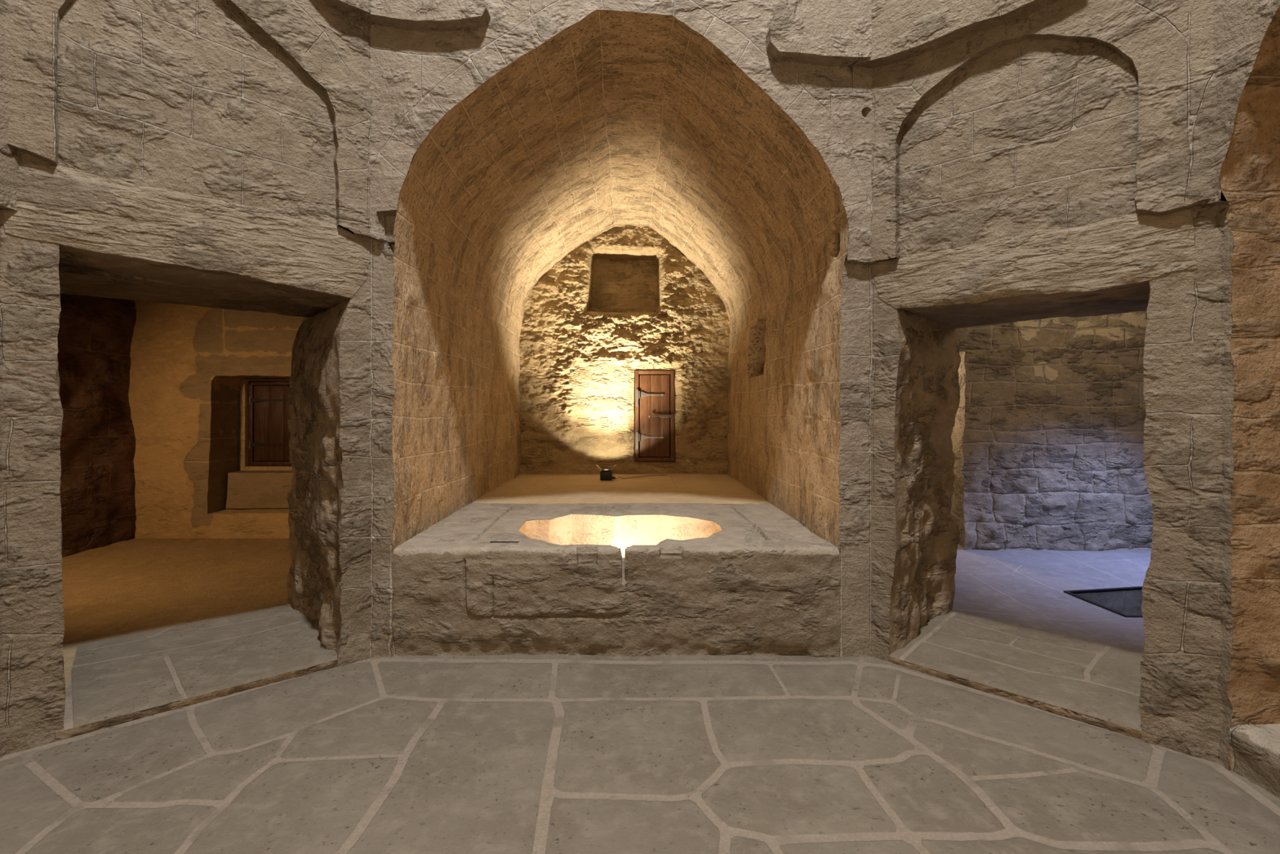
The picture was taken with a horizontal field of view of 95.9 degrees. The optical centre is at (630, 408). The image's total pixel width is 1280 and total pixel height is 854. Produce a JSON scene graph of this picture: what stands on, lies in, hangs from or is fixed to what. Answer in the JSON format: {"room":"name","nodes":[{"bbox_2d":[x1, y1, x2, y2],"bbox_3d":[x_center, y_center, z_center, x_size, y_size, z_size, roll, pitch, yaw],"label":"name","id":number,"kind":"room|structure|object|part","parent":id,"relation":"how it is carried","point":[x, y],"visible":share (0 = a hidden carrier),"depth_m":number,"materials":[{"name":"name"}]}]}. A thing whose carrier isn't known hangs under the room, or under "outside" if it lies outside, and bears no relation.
{"room":"stone bathhouse","nodes":[
{"label":"stone bathhouse","id":0,"kind":"room"},
{"bbox_2d":[0,0,22,758],"bbox_3d":[-2.691,-0.936,0.920,0.078,4.942,3.260,0,0,0],"label":"wall","id":1,"kind":"structure","parent":0,"point":[11,158],"depth_m":2.49,"materials":[{"name":"stone"}]},
{"bbox_2d":[56,248,65,706],"bbox_3d":[-3.088,0.386,3.084,1.388,2.272,0.046,0,0,43],"label":"wall","id":2,"kind":"structure","parent":0,"point":[57,371],"depth_m":2.65,"materials":[{"name":"stone"}]},
{"bbox_2d":[57,293,136,557],"bbox_3d":[-5.622,-0.039,3.967,0.158,3.158,5.275,0,0,0],"label":"wall","id":3,"kind":"structure","parent":0,"point":[95,334],"depth_m":6.08,"materials":[{"name":"stone"}]},
{"bbox_2d":[0,0,385,754],"bbox_3d":[-2.081,-0.938,2.970,1.603,4.945,0.163,0,0,-39],"label":"wall","id":4,"kind":"structure","parent":0,"point":[264,104],"depth_m":2.83,"materials":[{"name":"stone"}]},
{"bbox_2d":[4,163,369,307],"bbox_3d":[-2.297,-0.878,3.169,1.506,0.452,0.540,0,0,-40],"label":"stone lintel","id":5,"kind":"object","parent":4,"relation":"attached to","point":[151,230],"visible":0.97,"depth_m":2.93,"materials":[{"name":"grey stone"}]},
{"bbox_2d":[128,300,394,538],"bbox_3d":[-3.592,-0.044,6.826,4.204,3.142,0.607,0,0,0],"label":"wall","id":6,"kind":"structure","parent":0,"point":[188,363],"depth_m":6.54,"materials":[{"name":"paint"}]},
{"bbox_2d":[226,471,293,508],"bbox_3d":[-3.870,0.963,6.944,1.744,0.422,0.358,0,0,0],"label":"block","id":7,"kind":"object","parent":6,"relation":"attached to","point":[246,489],"visible":0.38,"depth_m":6.78,"materials":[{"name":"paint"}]},
{"bbox_2d":[240,378,293,471],"bbox_3d":[-4.365,0.200,7.045,0.730,1.110,0.110,0,0,0],"label":"surround","id":8,"kind":"object","parent":6,"relation":"attached to","point":[244,383],"visible":0.7,"depth_m":6.99,"materials":[{"name":"paint"}]},
{"bbox_2d":[248,381,291,466],"bbox_3d":[-4.340,0.182,7.064,0.640,1.035,0.053,0,0,0],"label":"wooden shutter","id":9,"kind":"object","parent":6,"relation":"attached to","point":[269,433],"visible":0.67,"depth_m":7.06,"materials":[{"name":"brown wood"}]},
{"bbox_3d":[-4.636,0.182,7.070,0.048,1.035,0.040,0,0,0],"label":"frame","id":10,"kind":"part","parent":9,"relation":"part of","materials":[{"name":"brown wood"}]},
{"bbox_3d":[-4.340,-0.311,7.070,0.544,0.048,0.040,0,0,0],"label":"frame","id":11,"kind":"part","parent":9,"relation":"part of","materials":[{"name":"brown wood"}]},
{"bbox_3d":[-4.340,0.676,7.070,0.544,0.048,0.040,0,0,0],"label":"frame","id":12,"kind":"part","parent":9,"relation":"part of","materials":[{"name":"brown wood"}]},
{"bbox_2d":[286,297,351,666],"bbox_3d":[-2.132,0.442,3.897,0.118,2.213,1.385,0,0,-40],"label":"wall","id":13,"kind":"structure","parent":0,"point":[313,579],"depth_m":3.72,"materials":[{"name":"stone"}]},
{"bbox_2d":[302,225,353,522],"bbox_3d":[-2.361,-0.050,4.603,0.457,3.100,0.001,0,0,-40],"label":"wall","id":14,"kind":"structure","parent":0,"point":[304,318],"depth_m":4.63,"materials":[{"name":"stone"}]},
{"bbox_2d":[348,0,886,658],"bbox_3d":[-0.058,-0.938,3.506,3.178,4.943,0.355,0,0,0],"label":"wall","id":15,"kind":"structure","parent":0,"point":[427,56],"depth_m":3.43,"materials":[{"name":"stone"}]},
{"bbox_2d":[391,8,848,656],"bbox_3d":[0.201,-0.426,5.529,3.309,3.909,4.219,0,0,0],"label":"vault","id":16,"kind":"object","parent":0,"point":[618,118],"visible":0.81,"depth_m":4.43,"materials":[{"name":"stone"}]},
{"bbox_2d":[472,473,769,504],"bbox_3d":[-0.080,0.849,6.360,2.840,0.014,2.480,0,0,0],"label":"floor","id":17,"kind":"structure","parent":0,"point":[525,488],"depth_m":5.99,"materials":[{"name":"stone"}]},
{"bbox_2d":[596,464,666,479],"bbox_3d":[0.049,0.759,7.008,0.980,0.176,0.177,0,0,-24],"label":"floodlight","id":18,"kind":"object","parent":17,"relation":"on","point":[605,474],"visible":1,"depth_m":6.81,"materials":[{"name":"black paint"}]},
{"bbox_2d":[519,224,729,474],"bbox_3d":[-0.062,-0.713,7.644,2.836,3.434,0.573,0,0,1],"label":"wall","id":19,"kind":"structure","parent":0,"point":[625,300],"depth_m":7.46,"materials":[{"name":"stone"}]},
{"bbox_2d":[635,370,674,461],"bbox_3d":[0.318,0.096,7.473,0.509,1.182,0.115,0,0,0],"label":"door","id":20,"kind":"structure","parent":19,"relation":"in","point":[654,389],"depth_m":7.50,"materials":[{"name":"brown wood"}]},
{"bbox_3d":[0.089,0.418,7.481,0.039,0.238,0.014,0,0,0],"label":"hinge plate","id":21,"kind":"part","parent":20,"relation":"part of","materials":[{"name":"metal"}]},
{"bbox_3d":[0.089,-0.135,7.481,0.039,0.238,0.014,0,0,0],"label":"hinge plate","id":22,"kind":"part","parent":20,"relation":"part of","materials":[{"name":"metal"}]},
{"bbox_3d":[0.088,0.096,7.510,0.048,1.182,0.040,0,0,0],"label":"frame","id":23,"kind":"part","parent":20,"relation":"part of","materials":[{"name":"brown wood"}]},
{"bbox_3d":[0.318,-0.471,7.510,0.413,0.048,0.040,0,0,0],"label":"frame","id":24,"kind":"part","parent":20,"relation":"part of","materials":[{"name":"brown wood"}]},
{"bbox_3d":[0.318,0.662,7.510,0.413,0.048,0.040,0,0,0],"label":"frame","id":25,"kind":"part","parent":20,"relation":"part of","materials":[{"name":"brown wood"}]},
{"bbox_3d":[0.453,0.101,7.487,0.146,0.041,0.010,0,0,0],"label":"latch plate","id":26,"kind":"part","parent":20,"relation":"part of","materials":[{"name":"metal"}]},
{"bbox_3d":[0.549,0.096,7.510,0.048,1.182,0.040,0,0,0],"label":"frame","id":27,"kind":"part","parent":20,"relation":"part of","materials":[{"name":"brown wood"}]},
{"bbox_2d":[0,537,1279,853],"bbox_3d":[0.284,1.488,2.925,12.033,0.043,9.550,0,0,0],"label":"floor","id":28,"kind":"structure","parent":0,"point":[512,753],"depth_m":2.48,"materials":[{"name":"grey stone"}]},
{"bbox_2d":[55,604,337,739],"bbox_3d":[-2.514,1.482,3.479,1.252,0.076,1.241,0,0,-40],"label":"doorstep","id":29,"kind":"object","parent":28,"relation":"on","point":[118,680],"visible":0.93,"depth_m":3.29,"materials":[{"name":"stone"}]},
{"bbox_2d":[391,502,841,657],"bbox_3d":[-0.084,1.175,4.307,2.709,0.669,1.706,0,0,0],"label":"stone platform","id":30,"kind":"object","parent":28,"relation":"on","point":[694,579],"depth_m":3.48,"materials":[{"name":"stone"}]},
{"bbox_3d":[-0.795,0.846,3.647,0.179,0.010,0.018,0,0,0],"label":"iron strip","id":31,"kind":"part","parent":30,"relation":"part of","materials":[{"name":"grey metal"}]},
{"bbox_3d":[-0.068,1.097,4.164,1.515,0.473,1.140,0,0,0],"label":"basin bowl","id":32,"kind":"part","parent":30,"relation":"part of","materials":[{"name":"stone"}]},
{"bbox_2d":[888,610,1156,742],"bbox_3d":[2.313,1.482,3.374,1.179,0.076,1.081,0,0,45],"label":"doorstep","id":33,"kind":"object","parent":28,"relation":"on","point":[1090,682],"visible":0.88,"depth_m":3.26,"materials":[{"name":"stone"}]},
{"bbox_2d":[1063,586,1142,617],"bbox_3d":[4.122,1.661,4.426,1.288,0.394,0.776,0,0,0],"label":"floor hatch","id":34,"kind":"object","parent":28,"relation":"in","point":[1126,602],"visible":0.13,"depth_m":4.47,"materials":[{"name":"stone"}]},
{"bbox_2d":[1227,724,1279,799],"bbox_3d":[3.924,1.412,0.920,2.893,0.206,2.970,0,0,0],"label":"platform","id":35,"kind":"object","parent":28,"relation":"on","point":[1255,749],"visible":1,"depth_m":2.31,"materials":[{"name":"stone"}]},
{"bbox_2d":[888,308,960,655],"bbox_3d":[1.945,0.470,3.795,1.146,2.125,0.134,0,0,-45],"label":"wall","id":36,"kind":"structure","parent":0,"point":[927,394],"depth_m":3.73,"materials":[{"name":"stone"}]},
{"bbox_2d":[950,351,965,547],"bbox_3d":[3.699,-0.051,6.809,0.021,3.115,1.647,0,0,14],"label":"wall","id":37,"kind":"structure","parent":0,"point":[957,511],"depth_m":6.21,"materials":[{"name":"stone"}]},
{"bbox_2d":[859,0,1223,764],"bbox_3d":[1.903,-0.940,2.938,0.170,4.934,1.560,0,0,-45],"label":"wall","id":38,"kind":"structure","parent":0,"point":[993,120],"depth_m":2.72,"materials":[{"name":"stone"}]},
{"bbox_2d":[871,209,1197,315],"bbox_3d":[2.069,-0.731,3.101,1.414,0.346,0.404,0,0,45],"label":"stone lintel","id":39,"kind":"object","parent":38,"relation":"attached to","point":[1100,260],"visible":0.94,"depth_m":2.88,"materials":[{"name":"grey stone"}]},
{"bbox_2d":[955,310,1152,551],"bbox_3d":[4.254,-0.040,5.973,4.117,3.136,0.102,0,0,0],"label":"wall","id":40,"kind":"structure","parent":0,"point":[1055,411],"depth_m":5.99,"materials":[{"name":"stone"}]},
{"bbox_2d":[1140,281,1150,739],"bbox_3d":[2.783,0.473,2.948,1.160,2.119,0.066,0,0,-37],"label":"wall","id":41,"kind":"structure","parent":0,"point":[1148,282],"depth_m":2.62,"materials":[{"name":"stone"}]},
{"bbox_2d":[1220,186,1234,644],"bbox_3d":[3.671,-0.050,2.861,1.188,3.100,0.001,0,0,45],"label":"wall","id":42,"kind":"structure","parent":0,"point":[1220,187],"depth_m":3.20,"materials":[{"name":"stone"}]},
{"bbox_2d":[1196,0,1279,770],"bbox_3d":[2.469,-0.936,0.920,0.078,4.936,3.140,0,0,0],"label":"wall","id":43,"kind":"structure","parent":0,"point":[1240,28],"depth_m":2.40,"materials":[{"name":"stone"}]},
{"bbox_2d":[1219,4,1279,771],"bbox_3d":[3.922,-0.429,0.920,2.968,3.932,2.992,0,0,0],"label":"vault","id":44,"kind":"object","parent":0,"point":[1250,174],"visible":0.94,"depth_m":2.39,"materials":[{"name":"stone"}]},
{"bbox_3d":[-3.539,-1.170,3.601,2.705,0.860,2.299,0,0,0],"label":"wall","id":45,"kind":"structure","parent":0,"visible":0},
{"bbox_2d":[58,253,333,317],"bbox_3d":[-2.750,-0.865,3.720,1.585,0.318,0.850,0,0,-40],"label":"door lintel","id":46,"kind":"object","parent":45,"relation":"attached to","point":[73,280],"depth_m":3.58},
{"bbox_3d":[3.031,-1.110,3.501,2.121,0.980,2.121,0,0,0],"label":"wall","id":47,"kind":"structure","parent":0,"visible":0},
{"bbox_2d":[919,283,1149,328],"bbox_3d":[2.496,-0.735,3.518,1.520,0.328,0.757,0,0,45],"label":"door lintel","id":48,"kind":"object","parent":47,"relation":"attached to","point":[1139,302],"depth_m":3.52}
]}

